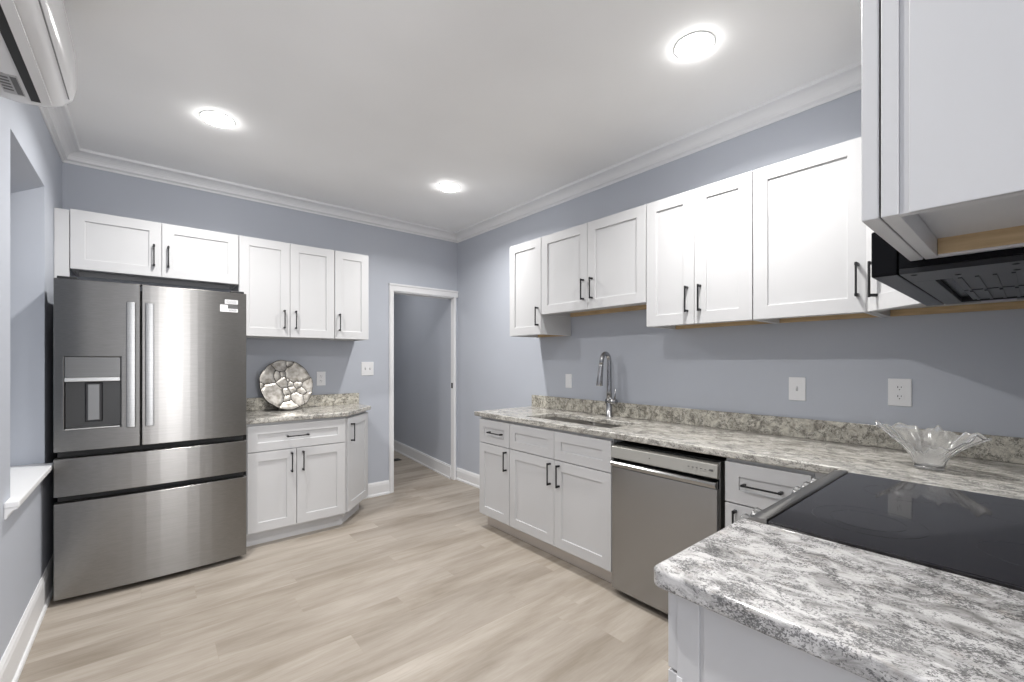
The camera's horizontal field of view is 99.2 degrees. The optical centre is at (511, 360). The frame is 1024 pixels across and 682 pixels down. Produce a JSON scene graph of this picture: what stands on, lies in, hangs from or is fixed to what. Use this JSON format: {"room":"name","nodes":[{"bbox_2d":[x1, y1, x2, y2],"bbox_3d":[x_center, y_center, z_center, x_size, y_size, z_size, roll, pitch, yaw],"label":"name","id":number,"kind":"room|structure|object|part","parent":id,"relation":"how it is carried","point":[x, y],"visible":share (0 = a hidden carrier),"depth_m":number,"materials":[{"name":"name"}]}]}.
{"room":"kitchen","nodes":[
{"label":"kitchen","id":0,"kind":"room"},
{"bbox_2d":[0,96,61,659],"bbox_3d":[-0.916,-0.043,0.082,0.420,2.760,7.300,0,0,-40],"label":"wall","id":1,"kind":"structure","parent":0,"point":[30,160],"depth_m":2.36,"materials":[{"name":"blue paint"}]},
{"bbox_2d":[0,552,53,681],"bbox_3d":[-0.707,1.252,0.178,0.024,0.170,7.180,0,0,-40],"label":"baseboard","id":2,"kind":"structure","parent":1,"relation":"attached to","point":[12,662],"depth_m":2.02,"materials":[{"name":"white paint"}]},
{"bbox_2d":[4,463,53,519],"bbox_3d":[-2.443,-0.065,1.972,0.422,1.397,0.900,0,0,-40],"label":"windowsill","id":3,"kind":"structure","parent":1,"relation":"in","point":[24,479],"depth_m":2.06,"materials":[{"name":"white paint"}]},
{"bbox_2d":[0,0,75,106],"bbox_3d":[-1.616,-1.160,1.415,0.214,0.307,0.845,0,0,-40],"label":"air conditioner","id":4,"kind":"object","parent":1,"relation":"attached to","point":[38,61],"visible":1,"depth_m":1.49,"materials":[{"name":"white plastic"}]},
{"bbox_2d":[0,75,23,95],"bbox_3d":[-1.829,-1.008,1.589,0.048,0.001,0.135,0,0,-40],"label":"vent","id":5,"kind":"object","parent":4,"relation":"on","point":[13,84],"depth_m":1.59,"materials":[{"name":"grey"}]},
{"bbox_2d":[38,104,79,161],"bbox_3d":[-0.679,-1.379,0.201,0.096,0.088,7.180,0,0,-40],"label":"trim","id":6,"kind":"structure","parent":1,"relation":"attached to","point":[58,120],"depth_m":2.60,"materials":[{"name":"white paint"}]},
{"bbox_2d":[62,162,456,483],"bbox_3d":[-2.011,-0.043,3.846,3.730,2.760,0.120,0,0,-40],"label":"wall","id":7,"kind":"structure","parent":0,"point":[397,257],"depth_m":3.95,"materials":[{"name":"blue paint"}]},
{"bbox_2d":[54,208,237,289],"bbox_3d":[-2.525,-0.729,3.088,0.964,0.442,0.378,0,0,-40],"label":"upper cabinet","id":8,"kind":"object","parent":7,"relation":"attached to","point":[89,244],"visible":0.98,"depth_m":2.94,"materials":[{"name":"white paint"}]},
{"bbox_3d":[-2.782,-0.723,2.695,0.065,0.430,0.032,0,0,-40],"label":"filler panel","id":9,"kind":"part","parent":8,"relation":"part of","materials":[{"name":"white paint"}]},
{"bbox_3d":[-2.580,-0.761,2.854,0.442,0.371,0.020,0,0,-40],"label":"door","id":10,"kind":"part","parent":8,"relation":"part of","materials":[{"name":"white paint"}]},
{"bbox_3d":[-2.424,-0.716,2.949,0.012,0.148,0.034,0,0,-40],"label":"handle","id":11,"kind":"part","parent":8,"relation":"part of","materials":[{"name":"black metal"}]},
{"bbox_3d":[-2.607,-0.591,3.239,0.865,0.030,0.018,0,0,-40],"label":"hanging rail","id":12,"kind":"part","parent":8,"relation":"part of","materials":[{"name":"white paint"}]},
{"bbox_3d":[-2.364,-0.716,2.999,0.012,0.148,0.034,0,0,-40],"label":"handle","id":13,"kind":"part","parent":8,"relation":"part of","materials":[{"name":"black metal"}]},
{"bbox_3d":[-2.236,-0.761,3.141,0.448,0.371,0.020,0,0,-40],"label":"door","id":14,"kind":"part","parent":8,"relation":"part of","materials":[{"name":"white paint"}]},
{"bbox_2d":[64,148,456,242],"bbox_3d":[-1.788,-1.379,3.891,3.130,0.088,0.096,0,0,-40],"label":"trim","id":15,"kind":"structure","parent":7,"relation":"attached to","point":[84,157],"depth_m":3.54,"materials":[{"name":"white paint"}]},
{"bbox_2d":[232,235,333,339],"bbox_3d":[-1.886,-0.571,3.623,0.700,0.759,0.378,0,0,-40],"label":"upper cabinet","id":16,"kind":"object","parent":7,"relation":"attached to","point":[288,288],"visible":0.82,"depth_m":3.49,"materials":[{"name":"white paint"}]},
{"bbox_3d":[-1.926,-0.570,3.400,0.348,0.755,0.020,0,0,-40],"label":"door","id":17,"kind":"part","parent":16,"relation":"part of","materials":[{"name":"white paint"}]},
{"bbox_3d":[-1.993,-0.207,3.752,0.668,0.030,0.018,0,0,-40],"label":"hanging rail","id":18,"kind":"part","parent":16,"relation":"part of","materials":[{"name":"white paint"}]},
{"bbox_3d":[-1.808,-0.332,3.464,0.012,0.148,0.034,0,0,-40],"label":"handle","id":19,"kind":"part","parent":16,"relation":"part of","materials":[{"name":"black metal"}]},
{"bbox_3d":[-1.658,-0.570,3.625,0.345,0.755,0.020,0,0,-40],"label":"door","id":20,"kind":"part","parent":16,"relation":"part of","materials":[{"name":"white paint"}]},
{"bbox_2d":[246,393,358,410],"bbox_3d":[-1.879,0.358,3.864,1.045,0.102,0.020,0,0,-40],"label":"backsplash","id":21,"kind":"structure","parent":7,"relation":"attached to","point":[259,403],"depth_m":3.96,"materials":[{"name":"stone"}]},
{"bbox_2d":[317,372,325,385],"bbox_3d":[-1.745,0.161,3.984,0.078,0.128,0.009,0,0,-40],"label":"wall outlet","id":22,"kind":"object","parent":7,"relation":"attached to","point":[321,376],"visible":1,"depth_m":3.98,"materials":[{"name":"white plastic"}]},
{"bbox_2d":[328,251,368,340],"bbox_3d":[-1.502,-0.571,3.944,0.297,0.759,0.378,0,0,-40],"label":"upper cabinet","id":23,"kind":"object","parent":7,"relation":"attached to","point":[351,270],"visible":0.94,"depth_m":3.83,"materials":[{"name":"white paint"}]},
{"bbox_3d":[-1.609,-0.207,4.073,0.265,0.030,0.018,0,0,-40],"label":"hanging rail","id":24,"kind":"part","parent":23,"relation":"part of","materials":[{"name":"white paint"}]},
{"bbox_2d":[361,362,373,375],"bbox_3d":[-1.410,0.075,4.258,0.122,0.132,0.018,0,0,-40],"label":"light switch","id":25,"kind":"object","parent":7,"relation":"attached to","point":[367,368],"visible":1,"depth_m":4.26,"materials":[{"name":"white plastic"}]},
{"bbox_2d":[364,480,389,498],"bbox_3d":[-1.358,1.270,4.298,0.311,0.135,0.024,0,0,-40],"label":"baseboard","id":26,"kind":"structure","parent":7,"relation":"attached to","point":[380,488],"depth_m":4.32,"materials":[{"name":"white paint"}]},
{"bbox_2d":[389,283,457,492],"bbox_3d":[-0.966,0.275,4.707,0.821,2.125,0.148,0,0,-40],"label":"door frame","id":27,"kind":"structure","parent":7,"relation":"in","point":[401,289],"depth_m":4.61,"materials":[{"name":"white paint"}]},
{"bbox_3d":[-1.222,0.309,4.414,0.047,2.055,0.021,0,0,-40],"label":"casing","id":28,"kind":"part","parent":27,"relation":"part of","materials":[{"name":"white paint"}]},
{"bbox_3d":[-0.643,0.309,4.901,0.026,2.055,0.016,0,0,-40],"label":"casing","id":29,"kind":"part","parent":27,"relation":"part of","materials":[{"name":"white paint"}]},
{"bbox_2d":[18,451,669,681],"bbox_3d":[-0.545,1.377,2.413,4.140,0.080,10.800,0,0,-40],"label":"floor","id":30,"kind":"structure","parent":0,"point":[416,584],"depth_m":2.28,"materials":[{"name":"brown wood"}]},
{"bbox_2d":[54,276,245,600],"bbox_3d":[-2.354,0.434,2.908,0.904,1.806,0.779,0,0,-40],"label":"refrigerator","id":31,"kind":"object","parent":30,"relation":"on","point":[150,383],"visible":1,"depth_m":2.58,"materials":[{"name":"grey metal"}]},
{"bbox_3d":[-2.380,0.035,2.479,0.230,0.115,0.047,0,0,-40],"label":"dispenser panel","id":32,"kind":"part","parent":31,"relation":"part of","materials":[{"name":"silver metal"}]},
{"bbox_2d":[64,377,120,381],"bbox_3d":[-2.374,0.103,2.473,0.230,0.024,0.060,0,0,-40],"label":"trim strip","id":33,"kind":"object","parent":31,"relation":"attached to","point":[66,379],"depth_m":2.45,"materials":[{"name":"silver metal"}]},
{"bbox_3d":[-2.360,0.023,2.490,0.358,0.952,0.075,0,0,-40],"label":"door","id":34,"kind":"part","parent":31,"relation":"part of","materials":[{"name":"silver metal"}]},
{"bbox_3d":[-2.220,0.021,2.539,0.040,0.728,0.041,0,0,-40],"label":"handle","id":35,"kind":"part","parent":31,"relation":"part of","materials":[{"name":"silver metal"}]},
{"bbox_3d":[-2.155,0.021,2.592,0.040,0.728,0.039,0,0,-40],"label":"handle","id":36,"kind":"part","parent":31,"relation":"part of","materials":[{"name":"silver metal"}]},
{"bbox_3d":[-2.151,1.043,2.665,0.904,0.524,0.076,0,0,-40],"label":"drawer","id":37,"kind":"part","parent":31,"relation":"part of","materials":[{"name":"silver metal"}]},
{"bbox_3d":[-2.151,0.641,2.665,0.904,0.208,0.076,0,0,-40],"label":"drawer","id":38,"kind":"part","parent":31,"relation":"part of","materials":[{"name":"silver metal"}]},
{"bbox_3d":[-2.182,0.447,2.703,0.880,1.740,0.037,0,0,-40],"label":"gasket frame","id":39,"kind":"part","parent":31,"relation":"part of","materials":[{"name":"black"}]},
{"bbox_3d":[-2.010,0.023,2.782,0.538,0.952,0.076,0,0,-40],"label":"door","id":40,"kind":"part","parent":31,"relation":"part of","materials":[{"name":"silver metal"}]},
{"bbox_2d":[243,417,344,546],"bbox_3d":[-1.793,0.891,3.516,0.690,0.891,0.662,0,0,-40],"label":"base cabinet","id":41,"kind":"object","parent":30,"relation":"on","point":[294,473],"visible":0.97,"depth_m":3.27,"materials":[{"name":"white paint"}]},
{"bbox_3d":[-1.748,0.939,3.179,0.319,0.568,0.020,0,0,-40],"label":"door","id":42,"kind":"part","parent":41,"relation":"part of","materials":[{"name":"white paint"}]},
{"bbox_3d":[-1.609,0.557,3.295,0.682,0.184,0.020,0,0,-40],"label":"drawer","id":43,"kind":"part","parent":41,"relation":"part of","materials":[{"name":"white paint"}]},
{"bbox_3d":[-1.602,0.557,3.266,0.155,0.012,0.034,0,0,-40],"label":"handle","id":44,"kind":"part","parent":41,"relation":"part of","materials":[{"name":"black metal"}]},
{"bbox_3d":[-1.574,0.751,3.289,0.012,0.148,0.034,0,0,-40],"label":"handle","id":45,"kind":"part","parent":41,"relation":"part of","materials":[{"name":"black metal"}]},
{"bbox_2d":[246,404,370,423],"bbox_3d":[-1.674,0.427,3.626,1.055,0.035,0.647,0,0,-40],"label":"countertop","id":46,"kind":"structure","parent":41,"relation":"on","point":[330,411],"depth_m":3.47,"materials":[{"name":"stone"}]},
{"bbox_2d":[259,360,312,409],"bbox_3d":[-1.881,0.199,3.649,0.136,0.414,0.429,0,0,42],"label":"decorative plate","id":47,"kind":"object","parent":46,"relation":"on","point":[285,385],"visible":1,"depth_m":3.64,"materials":[{"name":"grey stone"}]},
{"bbox_3d":[-1.485,0.939,3.399,0.359,0.568,0.020,0,0,-40],"label":"door","id":48,"kind":"part","parent":41,"relation":"part of","materials":[{"name":"white paint"}]},
{"bbox_2d":[342,411,367,522],"bbox_3d":[-1.422,0.891,3.855,0.310,0.891,0.616,0,0,-40],"label":"base cabinet","id":49,"kind":"object","parent":30,"relation":"on","point":[356,425],"visible":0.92,"depth_m":3.72,"materials":[{"name":"white paint"}]},
{"bbox_3d":[-1.309,0.585,3.590,0.034,0.150,0.012,0,0,3],"label":"handle","id":50,"kind":"part","parent":49,"relation":"part of","materials":[{"name":"black metal"}]},
{"bbox_2d":[480,417,517,537],"bbox_3d":[0.084,0.891,3.570,0.658,0.891,0.381,0,0,-40],"label":"base cabinet","id":51,"kind":"object","parent":30,"relation":"on","point":[494,433],"visible":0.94,"depth_m":3.38,"materials":[{"name":"white paint"}]},
{"bbox_3d":[-0.134,0.939,3.387,0.020,0.568,0.377,0,0,-40],"label":"door","id":52,"kind":"part","parent":51,"relation":"part of","materials":[{"name":"white paint"}]},
{"bbox_3d":[-0.134,0.557,3.387,0.020,0.184,0.377,0,0,-40],"label":"drawer","id":53,"kind":"part","parent":51,"relation":"part of","materials":[{"name":"white paint"}]},
{"bbox_3d":[-0.056,0.751,3.252,0.034,0.148,0.012,0,0,-40],"label":"handle","id":54,"kind":"part","parent":51,"relation":"part of","materials":[{"name":"black metal"}]},
{"bbox_2d":[510,417,624,582],"bbox_3d":[0.504,0.891,3.068,0.658,0.891,0.926,0,0,-40],"label":"base cabinet","id":55,"kind":"object","parent":30,"relation":"on","point":[561,480],"visible":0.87,"depth_m":2.82,"materials":[{"name":"white paint"}]},
{"bbox_3d":[0.137,0.557,3.063,0.020,0.184,0.459,0,0,-40],"label":"drawer panel","id":56,"kind":"part","parent":55,"relation":"part of","materials":[{"name":"white paint"}]},
{"bbox_3d":[0.137,0.939,3.063,0.020,0.568,0.459,0,0,-40],"label":"door","id":57,"kind":"part","parent":55,"relation":"part of","materials":[{"name":"white paint"}]},
{"bbox_3d":[0.242,0.751,2.895,0.034,0.148,0.012,0,0,-40],"label":"handle","id":58,"kind":"part","parent":55,"relation":"part of","materials":[{"name":"black metal"}]},
{"bbox_3d":[0.295,0.751,2.832,0.034,0.148,0.012,0,0,-40],"label":"handle","id":59,"kind":"part","parent":55,"relation":"part of","materials":[{"name":"black metal"}]},
{"bbox_3d":[0.434,0.939,2.708,0.020,0.568,0.460,0,0,-40],"label":"door","id":60,"kind":"part","parent":55,"relation":"part of","materials":[{"name":"white paint"}]},
{"bbox_3d":[0.434,0.557,2.708,0.020,0.184,0.460,0,0,-40],"label":"drawer panel","id":61,"kind":"part","parent":55,"relation":"part of","materials":[{"name":"white paint"}]},
{"bbox_2d":[474,406,1023,499],"bbox_3d":[0.901,0.427,2.543,0.732,0.035,3.104,0,0,-40],"label":"countertop","id":62,"kind":"structure","parent":55,"relation":"on","point":[991,477],"depth_m":2.00,"materials":[{"name":"stone"}]},
{"bbox_2d":[545,417,620,427],"bbox_3d":[0.469,0.538,3.055,0.326,0.184,0.781,0,0,-40],"label":"sink","id":63,"kind":"object","parent":62,"relation":"in","point":[553,418],"visible":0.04,"depth_m":3.22,"materials":[{"name":"silver metal"}]},
{"bbox_3d":[0.335,0.538,3.216,0.326,0.184,0.361,0,0,-40],"label":"bowl","id":64,"kind":"part","parent":63,"relation":"part of","materials":[{"name":"silver metal"}]},
{"bbox_3d":[0.593,0.538,2.908,0.326,0.184,0.396,0,0,-40],"label":"bowl","id":65,"kind":"part","parent":63,"relation":"part of","materials":[{"name":"silver metal"}]},
{"bbox_2d":[596,351,617,416],"bbox_3d":[0.687,0.170,3.165,0.165,0.480,0.092,0,0,-40],"label":"kitchen faucet","id":66,"kind":"object","parent":62,"relation":"on","point":[609,401],"visible":1,"depth_m":3.19,"materials":[{"name":"silver metal"}]},
{"bbox_3d":[0.683,0.120,3.185,0.131,0.380,0.041,0,0,-40],"label":"spout","id":67,"kind":"part","parent":66,"relation":"part of","materials":[{"name":"silver metal"}]},
{"bbox_2d":[875,420,991,470],"bbox_3d":[1.594,0.326,1.664,0.131,0.167,0.329,0,0,-28],"label":"glass bowl","id":68,"kind":"object","parent":62,"relation":"on","point":[929,448],"visible":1,"depth_m":1.66,"materials":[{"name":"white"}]},
{"bbox_2d":[610,441,726,613],"bbox_3d":[1.006,0.906,2.467,0.660,0.862,0.625,0,0,-40],"label":"dishwasher","id":69,"kind":"object","parent":30,"relation":"on","point":[666,501],"visible":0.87,"depth_m":2.28,"materials":[{"name":"silver metal"}]},
{"bbox_3d":[0.783,0.520,2.283,0.059,0.070,0.607,0,0,-40],"label":"control panel","id":70,"kind":"part","parent":69,"relation":"part of","materials":[{"name":"grey metal"}]},
{"bbox_2d":[618,441,726,527],"bbox_3d":[1.035,0.857,2.491,0.584,0.760,0.625,0,0,-40],"label":"tub","id":71,"kind":"object","parent":69,"relation":"in","point":[700,456],"depth_m":2.24,"materials":[{"name":"black"}]},
{"bbox_2d":[668,592,870,681],"bbox_3d":[0.660,0.891,0.766,0.394,0.891,0.684,0,0,-40],"label":"base cabinet","id":72,"kind":"object","parent":30,"relation":"on","point":[705,645],"visible":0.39,"depth_m":0.79,"materials":[{"name":"white paint"}]},
{"bbox_3d":[0.470,0.540,0.995,0.387,0.150,0.020,0,0,-40],"label":"drawer","id":73,"kind":"part","parent":72,"relation":"part of","materials":[{"name":"white paint"}]},
{"bbox_3d":[0.470,0.922,0.995,0.387,0.602,0.020,0,0,-40],"label":"door","id":74,"kind":"part","parent":72,"relation":"part of","materials":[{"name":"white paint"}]},
{"bbox_2d":[654,518,1023,681],"bbox_3d":[0.654,0.428,0.750,0.429,0.036,0.669,0,0,-40],"label":"countertop","id":75,"kind":"structure","parent":72,"relation":"on","point":[874,617],"depth_m":0.74,"materials":[{"name":"stone"}]},
{"bbox_2d":[725,458,826,526],"bbox_3d":[1.350,0.891,2.021,0.704,0.891,0.473,0,0,-40],"label":"base cabinet","id":76,"kind":"object","parent":30,"relation":"on","point":[749,485],"depth_m":1.93,"materials":[{"name":"white paint"}]},
{"bbox_3d":[1.008,0.751,1.979,0.034,0.148,0.012,0,0,-40],"label":"handle","id":77,"kind":"part","parent":76,"relation":"part of","materials":[{"name":"black metal"}]},
{"bbox_3d":[1.108,0.939,1.901,0.020,0.568,0.343,0,0,-40],"label":"door","id":78,"kind":"part","parent":76,"relation":"part of","materials":[{"name":"white paint"}]},
{"bbox_3d":[1.082,0.557,1.891,0.034,0.012,0.165,0,0,-40],"label":"handle","id":79,"kind":"part","parent":76,"relation":"part of","materials":[{"name":"black metal"}]},
{"bbox_3d":[1.108,0.557,1.901,0.020,0.184,0.343,0,0,-40],"label":"drawer","id":80,"kind":"part","parent":76,"relation":"part of","materials":[{"name":"white paint"}]},
{"bbox_3d":[1.239,0.842,1.699,0.120,0.791,0.121,0,0,-40],"label":"corner filler panel","id":81,"kind":"part","parent":76,"relation":"part of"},
{"bbox_2d":[739,470,1023,591],"bbox_3d":[1.092,0.853,1.153,0.760,0.908,0.717,0,0,-40],"label":"electric range","id":82,"kind":"object","parent":30,"relation":"on","point":[978,536],"visible":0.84,"depth_m":1.10,"materials":[{"name":"black glass"}]},
{"bbox_3d":[0.657,0.458,1.210,0.060,0.063,0.054,0,0,-40],"label":"knob","id":83,"kind":"part","parent":82,"relation":"part of","materials":[{"name":"silver metal"}]},
{"bbox_3d":[0.718,0.458,1.261,0.060,0.063,0.054,0,0,-40],"label":"knob","id":84,"kind":"part","parent":82,"relation":"part of","materials":[{"name":"silver metal"}]},
{"bbox_3d":[0.979,0.458,1.479,0.060,0.063,0.054,0,0,-40],"label":"knob","id":85,"kind":"part","parent":82,"relation":"part of","materials":[{"name":"silver metal"}]},
{"bbox_3d":[0.917,0.415,1.361,0.760,0.033,0.051,0,0,-40],"label":"trim","id":86,"kind":"part","parent":82,"relation":"part of","materials":[{"name":"silver metal"}]},
{"bbox_3d":[1.048,0.458,1.537,0.060,0.063,0.054,0,0,-40],"label":"knob","id":87,"kind":"part","parent":82,"relation":"part of","materials":[{"name":"silver metal"}]},
{"bbox_2d":[394,294,450,464],"bbox_3d":[-1.519,-0.043,6.314,0.149,2.760,3.200,0,0,-34],"label":"wall","id":88,"kind":"structure","parent":0,"point":[422,325],"depth_m":5.66,"materials":[{"name":"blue paint"}]},
{"bbox_2d":[394,440,450,478],"bbox_3d":[-1.577,1.262,6.266,0.032,0.150,3.186,0,0,-34],"label":"baseboard","id":89,"kind":"structure","parent":88,"relation":"attached to","point":[432,463],"depth_m":5.56,"materials":[{"name":"white paint"}]},
{"bbox_2d":[63,0,860,231],"bbox_3d":[-0.545,-1.473,2.413,4.140,0.100,10.800,0,0,-40],"label":"ceiling","id":90,"kind":"structure","parent":0,"point":[371,106],"depth_m":2.24,"materials":[{"name":"paint"}]},
{"bbox_2d":[199,110,234,126],"bbox_3d":[-1.731,-1.410,2.561,0.176,0.026,0.176,0,0,-40],"label":"recessed light","id":91,"kind":"object","parent":90,"relation":"in","point":[215,118],"visible":1,"depth_m":2.53,"materials":[{"name":"white plastic"}]},
{"bbox_2d":[438,183,459,191],"bbox_3d":[-0.516,-1.410,3.564,0.176,0.026,0.176,0,0,-40],"label":"recessed light","id":92,"kind":"object","parent":90,"relation":"in","point":[447,187],"visible":1,"depth_m":3.53,"materials":[{"name":"white plastic"}]},
{"bbox_2d":[673,31,715,58],"bbox_3d":[0.821,-1.410,1.964,0.176,0.026,0.176,0,0,-40],"label":"recessed light","id":93,"kind":"object","parent":90,"relation":"in","point":[695,44],"visible":1,"depth_m":1.94,"materials":[{"name":"white plastic"}]},
{"bbox_2d":[457,90,1023,474],"bbox_3d":[1.723,-0.043,2.210,0.100,2.760,7.180,0,0,-40],"label":"wall","id":94,"kind":"structure","parent":0,"point":[965,369],"depth_m":2.59,"materials":[{"name":"blue paint"}]},
{"bbox_2d":[456,467,479,488],"bbox_3d":[-0.217,1.270,4.434,0.024,0.135,1.280,0,0,-40],"label":"baseboard","id":95,"kind":"structure","parent":94,"relation":"attached to","point":[473,479],"depth_m":4.74,"materials":[{"name":"white paint"}]},
{"bbox_2d":[510,237,570,337],"bbox_3d":[0.221,-0.587,3.631,0.378,0.757,0.384,0,0,-40],"label":"upper cabinet","id":96,"kind":"object","parent":94,"relation":"attached to","point":[526,318],"visible":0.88,"depth_m":3.53,"materials":[{"name":"white paint"}]},
{"bbox_3d":[0.110,-0.586,3.538,0.020,0.753,0.380,0,0,-40],"label":"door","id":97,"kind":"part","parent":96,"relation":"part of","materials":[{"name":"white paint"}]},
{"bbox_3d":[0.350,-0.224,3.739,0.018,0.030,0.352,0,0,-40],"label":"hanging rail","id":98,"kind":"part","parent":96,"relation":"part of","materials":[{"name":"brown wood"}]},
{"bbox_2d":[565,374,571,387],"bbox_3d":[0.470,0.166,3.624,0.008,0.116,0.070,0,0,-40],"label":"light switch","id":99,"kind":"object","parent":94,"relation":"attached to","point":[568,377],"visible":1,"depth_m":3.62,"materials":[{"name":"white plastic"}]},
{"bbox_2d":[541,204,646,316],"bbox_3d":[0.642,-0.662,3.127,0.378,0.605,0.926,0,0,-40],"label":"upper cabinet","id":100,"kind":"object","parent":94,"relation":"attached to","point":[599,266],"visible":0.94,"depth_m":2.99,"materials":[{"name":"white paint"}]},
{"bbox_3d":[0.383,-0.661,3.212,0.020,0.601,0.459,0,0,-40],"label":"door","id":101,"kind":"part","parent":100,"relation":"part of","materials":[{"name":"white paint"}]},
{"bbox_3d":[0.488,-0.501,3.044,0.034,0.148,0.012,0,0,-40],"label":"handle","id":102,"kind":"part","parent":100,"relation":"part of","materials":[{"name":"black metal"}]},
{"bbox_3d":[0.538,-0.501,2.984,0.034,0.148,0.012,0,0,-40],"label":"handle","id":103,"kind":"part","parent":100,"relation":"part of","materials":[{"name":"black metal"}]},
{"bbox_3d":[0.771,-0.376,3.235,0.018,0.030,0.894,0,0,-40],"label":"hanging rail","id":104,"kind":"part","parent":100,"relation":"part of","materials":[{"name":"brown wood"}]},
{"bbox_3d":[0.679,-0.661,2.857,0.020,0.601,0.460,0,0,-40],"label":"door","id":105,"kind":"part","parent":100,"relation":"part of","materials":[{"name":"white paint"}]},
{"bbox_2d":[455,61,860,242],"bbox_3d":[0.744,-1.379,3.229,0.096,0.088,4.360,0,0,-40],"label":"trim","id":106,"kind":"structure","parent":94,"relation":"attached to","point":[847,80],"depth_m":2.73,"materials":[{"name":"white paint"}]},
{"bbox_2d":[647,171,777,329],"bbox_3d":[1.138,-0.587,2.535,0.378,0.757,0.612,0,0,-40],"label":"upper cabinet","id":107,"kind":"object","parent":94,"relation":"attached to","point":[700,240],"visible":0.93,"depth_m":2.40,"materials":[{"name":"white paint"}]},
{"bbox_3d":[0.928,-0.586,2.560,0.020,0.753,0.302,0,0,-40],"label":"door","id":108,"kind":"part","parent":107,"relation":"part of","materials":[{"name":"white paint"}]},
{"bbox_3d":[0.980,-0.349,2.456,0.034,0.148,0.012,0,0,-40],"label":"handle","id":109,"kind":"part","parent":107,"relation":"part of","materials":[{"name":"black metal"}]},
{"bbox_3d":[1.028,-0.349,2.398,0.034,0.148,0.012,0,0,-40],"label":"handle","id":110,"kind":"part","parent":107,"relation":"part of","materials":[{"name":"black metal"}]},
{"bbox_3d":[1.124,-0.586,2.325,0.020,0.753,0.303,0,0,-40],"label":"door","id":111,"kind":"part","parent":107,"relation":"part of","materials":[{"name":"white paint"}]},
{"bbox_3d":[1.266,-0.224,2.643,0.018,0.030,0.580,0,0,-40],"label":"hanging rail","id":112,"kind":"part","parent":107,"relation":"part of","materials":[{"name":"brown wood"}]},
{"bbox_2d":[532,395,1023,463],"bbox_3d":[0.904,0.358,2.540,0.732,0.102,3.094,0,0,-40],"label":"backsplash","id":113,"kind":"structure","parent":94,"relation":"attached to","point":[1001,448],"depth_m":2.41,"materials":[{"name":"stone"}]},
{"bbox_2d":[789,377,805,400],"bbox_3d":[1.533,0.150,2.346,0.018,0.126,0.080,0,0,-40],"label":"light switch","id":114,"kind":"object","parent":94,"relation":"attached to","point":[797,385],"visible":1,"depth_m":2.35,"materials":[{"name":"white plastic"}]},
{"bbox_2d":[753,137,883,323],"bbox_3d":[1.480,-0.587,2.125,0.378,0.757,0.455,0,0,-40],"label":"upper cabinet","id":115,"kind":"object","parent":94,"relation":"attached to","point":[809,232],"visible":0.81,"depth_m":2.02,"materials":[{"name":"white paint"}]},
{"bbox_3d":[1.609,-0.224,2.233,0.018,0.030,0.423,0,0,-40],"label":"hanging rail","id":116,"kind":"part","parent":115,"relation":"part of","materials":[{"name":"brown wood"}]},
{"bbox_3d":[1.475,-0.349,1.864,0.034,0.148,0.012,0,0,-40],"label":"handle","id":117,"kind":"part","parent":115,"relation":"part of","materials":[{"name":"black metal"}]},
{"bbox_2d":[888,378,911,406],"bbox_3d":[1.805,0.146,2.028,0.009,0.128,0.084,0,0,-40],"label":"wall outlet","id":118,"kind":"object","parent":94,"relation":"attached to","point":[899,390],"visible":1,"depth_m":2.02,"materials":[{"name":"white plastic"}]},
{"bbox_2d":[895,385,903,390],"bbox_3d":[1.803,0.125,2.027,0.003,0.029,0.034,0,0,-40],"label":"socket","id":119,"kind":"object","parent":118,"relation":"attached to","point":[897,387],"depth_m":2.03,"materials":[{"name":"white plastic"}]},
{"bbox_2d":[895,394,903,399],"bbox_3d":[1.803,0.167,2.027,0.003,0.029,0.034,0,0,-40],"label":"socket","id":120,"kind":"object","parent":118,"relation":"attached to","point":[897,396],"depth_m":2.03,"materials":[{"name":"white plastic"}]},
{"bbox_2d":[866,225,1023,316],"bbox_3d":[1.728,-0.587,1.628,0.636,0.757,0.636,0,0,-40],"label":"upper cabinet","id":121,"kind":"object","parent":94,"relation":"attached to","point":[881,299],"visible":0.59,"depth_m":1.81,"materials":[{"name":"white paint"}]},
{"bbox_3d":[1.484,-0.337,1.794,0.034,0.148,0.012,0,0,5],"label":"handle","id":122,"kind":"part","parent":121,"relation":"part of","materials":[{"name":"black metal"}]},
{"bbox_3d":[1.498,-0.586,1.648,0.020,0.753,0.419,0,0,5],"label":"door","id":123,"kind":"part","parent":121,"relation":"part of","materials":[{"name":"white paint"}]},
{"bbox_3d":[1.746,-0.224,1.626,0.604,0.030,0.604,0,0,-40],"label":"hanging rail","id":124,"kind":"part","parent":121,"relation":"part of","materials":[{"name":"brown wood"}]},
{"bbox_3d":[1.485,-0.043,0.929,1.910,2.760,0.120,0,0,-40],"label":"wall","id":125,"kind":"structure","parent":0,"visible":0},
{"bbox_2d":[861,0,1023,260],"bbox_3d":[0.762,-0.585,0.648,0.399,0.761,0.373,0,0,-40],"label":"upper cabinet","id":126,"kind":"object","parent":125,"relation":"attached to","point":[942,81],"visible":1,"depth_m":0.59,"materials":[{"name":"white paint"}]},
{"bbox_3d":[0.670,-0.583,0.758,0.396,0.757,0.020,0,0,-40],"label":"door","id":127,"kind":"part","parent":126,"relation":"part of","materials":[{"name":"white paint"}]},
{"bbox_2d":[871,232,1023,305],"bbox_3d":[1.196,-0.239,1.032,0.756,0.122,0.401,0,0,-40],"label":"range hood","id":128,"kind":"object","parent":125,"relation":"attached to","point":[996,275],"visible":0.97,"depth_m":0.94,"materials":[{"name":"black metal"}]},
{"bbox_3d":[1.081,-0.232,1.170,0.756,0.104,0.043,0,0,-40],"label":"panel","id":129,"kind":"part","parent":128,"relation":"part of","materials":[{"name":"black metal"}]}
]}

